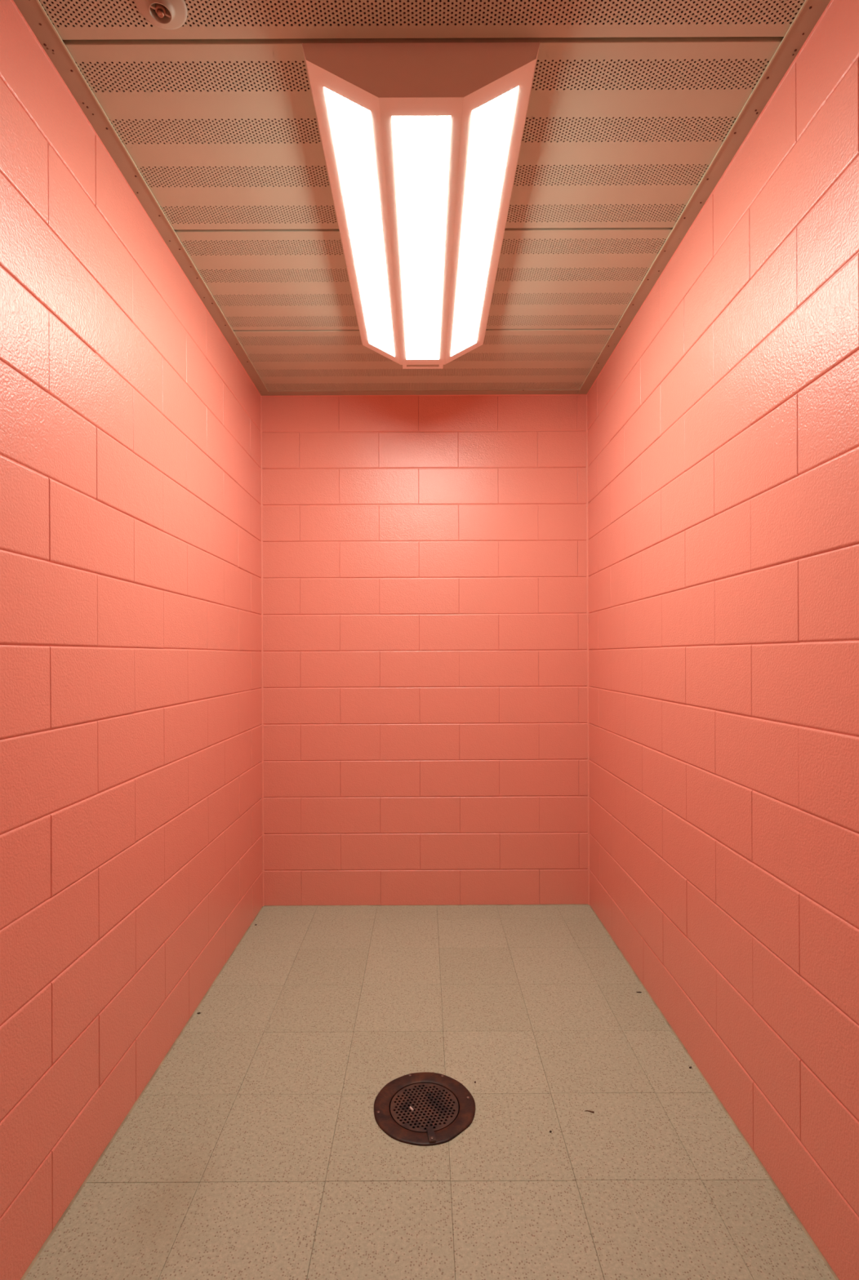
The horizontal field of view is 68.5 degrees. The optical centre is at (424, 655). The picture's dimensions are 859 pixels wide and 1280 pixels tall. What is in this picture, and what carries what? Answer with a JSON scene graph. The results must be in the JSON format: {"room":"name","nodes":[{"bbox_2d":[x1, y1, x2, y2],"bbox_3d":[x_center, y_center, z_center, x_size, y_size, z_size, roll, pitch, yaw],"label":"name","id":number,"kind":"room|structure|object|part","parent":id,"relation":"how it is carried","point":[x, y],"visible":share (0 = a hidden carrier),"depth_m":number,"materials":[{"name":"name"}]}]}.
{"room":"prison interior","nodes":[
{"label":"prison interior","id":0,"kind":"room"},
{"bbox_2d":[0,0,262,1279],"bbox_3d":[-0.892,-0.031,1.462,0.121,2.723,3.725,0,0,0],"label":"wall","id":1,"kind":"structure","parent":0,"point":[131,837],"depth_m":1.62,"materials":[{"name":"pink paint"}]},
{"bbox_2d":[10,0,271,395],"bbox_3d":[-0.812,-1.330,1.462,0.057,0.005,3.525,0,0,0],"label":"trim","id":2,"kind":"structure","parent":1,"relation":"attached to","point":[32,11],"depth_m":1.68,"materials":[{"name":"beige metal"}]},
{"bbox_2d":[20,906,262,1279],"bbox_3d":[-0.825,1.278,1.462,0.006,0.006,3.525,0,0,0],"label":"trim","id":3,"kind":"structure","parent":1,"relation":"attached to","point":[205,995],"depth_m":1.68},
{"bbox_2d":[260,395,264,906],"bbox_3d":[-0.829,-0.024,3.222,0.010,2.610,0.010,0,0,0],"label":"trim","id":4,"kind":"structure","parent":1,"relation":"attached to","point":[261,432],"depth_m":3.22,"materials":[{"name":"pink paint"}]},
{"bbox_2d":[39,0,804,391],"bbox_3d":[-0.003,-1.376,1.462,1.910,0.080,3.765,0,0,0],"label":"ceiling","id":5,"kind":"structure","parent":0,"point":[631,104],"depth_m":1.65,"materials":[{"name":"brown metal"}]},
{"bbox_2d":[133,0,187,30],"bbox_3d":[-0.540,-1.322,1.290,0.104,0.023,0.104,0,0,0],"label":"sprinkler head","id":6,"kind":"object","parent":5,"relation":"attached to","point":[169,15],"visible":1,"depth_m":1.30},
{"bbox_3d":[-0.552,-1.323,1.282,0.010,0.012,0.004,0,0,-34],"label":"frame arm","id":7,"kind":"part","parent":6,"relation":"part of","materials":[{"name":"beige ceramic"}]},
{"bbox_3d":[-0.528,-1.323,1.298,0.010,0.012,0.004,0,0,-34],"label":"frame arm","id":8,"kind":"part","parent":6,"relation":"part of","materials":[{"name":"silver metal"}]},
{"bbox_2d":[302,42,539,368],"bbox_3d":[-0.008,-1.276,2.023,0.519,0.122,1.299,0,0,0],"label":"ceiling light","id":9,"kind":"object","parent":5,"relation":"attached to","point":[421,142],"visible":1,"depth_m":1.62,"materials":[{"name":"white plastic"}]},
{"bbox_3d":[-0.179,-1.258,2.005,0.159,0.085,1.261,0,0,0],"label":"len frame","id":10,"kind":"part","parent":9,"relation":"part of","materials":[{"name":"white ceramic"}]},
{"bbox_3d":[-0.174,-1.257,2.005,0.107,0.060,1.166,0,0,0],"label":"diffuser panel","id":11,"kind":"part","parent":9,"relation":"part of","materials":[{"name":"white plastic"}]},
{"bbox_3d":[-0.008,-1.276,1.376,0.517,0.119,0.004,0,0,0],"label":"plate","id":12,"kind":"part","parent":9,"relation":"part of","materials":[{"name":"white metal"}]},
{"bbox_3d":[-0.007,-1.220,2.005,0.185,0.007,1.261,0,0,0],"label":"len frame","id":13,"kind":"part","parent":9,"relation":"part of","materials":[{"name":"white ceramic"}]},
{"bbox_3d":[-0.007,-1.218,2.005,0.133,0.007,1.166,0,0,0],"label":"diffuser panel","id":14,"kind":"part","parent":9,"relation":"part of","materials":[{"name":"white plastic"}]},
{"bbox_3d":[0.159,-1.258,2.005,0.107,0.060,1.166,0,0,0],"label":"diffuser panel","id":15,"kind":"part","parent":9,"relation":"part of","materials":[{"name":"white plastic"}]},
{"bbox_3d":[0.164,-1.260,2.005,0.159,0.085,1.261,0,0,0],"label":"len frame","id":16,"kind":"part","parent":9,"relation":"part of","materials":[{"name":"white ceramic"}]},
{"bbox_3d":[-0.003,-1.343,1.674,1.676,0.015,0.598,0,0,0],"label":"panel","id":17,"kind":"part","parent":5,"relation":"part of","materials":[{"name":"beige metal"}]},
{"bbox_3d":[-0.003,-1.343,1.066,1.676,0.015,0.598,0,0,0],"label":"panel","id":18,"kind":"part","parent":5,"relation":"part of","materials":[{"name":"beige metal"}]},
{"bbox_3d":[-0.003,-1.343,2.283,1.676,0.015,0.598,0,0,0],"label":"panel","id":19,"kind":"part","parent":5,"relation":"part of","materials":[{"name":"white metal"}]},
{"bbox_3d":[-0.003,-1.343,2.891,1.676,0.015,0.598,0,0,0],"label":"panel","id":20,"kind":"part","parent":5,"relation":"part of","materials":[{"name":"white metal"}]},
{"bbox_2d":[262,395,587,905],"bbox_3d":[0.003,-0.035,3.284,1.910,2.723,0.121,0,0,0],"label":"wall","id":21,"kind":"structure","parent":0,"point":[425,734],"depth_m":3.23,"materials":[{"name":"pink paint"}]},
{"bbox_2d":[268,389,578,395],"bbox_3d":[-0.003,-1.334,3.200,1.562,0.003,0.056,0,0,0],"label":"trim","id":22,"kind":"structure","parent":21,"relation":"attached to","point":[389,392],"depth_m":3.19,"materials":[{"name":"beige metal"}]},
{"bbox_2d":[261,394,586,396],"bbox_3d":[-0.003,-1.330,3.224,1.670,0.006,0.006,0,0,0],"label":"trim","id":23,"kind":"structure","parent":21,"relation":"attached to","point":[503,394],"depth_m":3.22,"materials":[{"name":"brown paint"}]},
{"bbox_2d":[263,903,588,906],"bbox_3d":[0.008,1.275,3.224,1.670,0.006,0.006,0,0,0],"label":"trim","id":24,"kind":"structure","parent":21,"relation":"attached to","point":[568,904],"depth_m":3.22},
{"bbox_2d":[23,905,835,1279],"bbox_3d":[0.009,1.352,1.462,1.910,0.150,3.765,0,0,0],"label":"floor","id":25,"kind":"structure","parent":0,"point":[257,1148],"depth_m":1.69,"materials":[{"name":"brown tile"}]},
{"bbox_2d":[373,1071,475,1145],"bbox_3d":[0.000,1.320,1.787,0.288,0.109,0.288,0,0,0],"label":"floor drain","id":26,"kind":"object","parent":25,"relation":"on","point":[443,1107],"visible":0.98,"depth_m":1.78,"materials":[{"name":"brown metal"}]},
{"bbox_2d":[586,0,858,1279],"bbox_3d":[0.897,-0.038,1.462,0.121,2.723,3.725,0,0,0],"label":"wall","id":27,"kind":"structure","parent":0,"point":[722,424],"depth_m":1.61,"materials":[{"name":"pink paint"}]},
{"bbox_2d":[585,394,590,904],"bbox_3d":[0.834,-0.032,3.222,0.010,2.610,0.010,0,0,0],"label":"trim","id":28,"kind":"structure","parent":27,"relation":"attached to","point":[586,430],"depth_m":3.22,"materials":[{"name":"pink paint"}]},
{"bbox_2d":[577,0,833,394],"bbox_3d":[0.806,-1.337,1.462,0.057,0.005,3.525,0,0,0],"label":"trim","id":29,"kind":"structure","parent":27,"relation":"attached to","point":[811,11],"depth_m":1.69,"materials":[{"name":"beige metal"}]},
{"bbox_2d":[588,904,839,1279],"bbox_3d":[0.842,1.271,1.462,0.006,0.006,3.525,0,0,0],"label":"trim","id":30,"kind":"structure","parent":27,"relation":"attached to","point":[652,1000],"depth_m":1.69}
]}

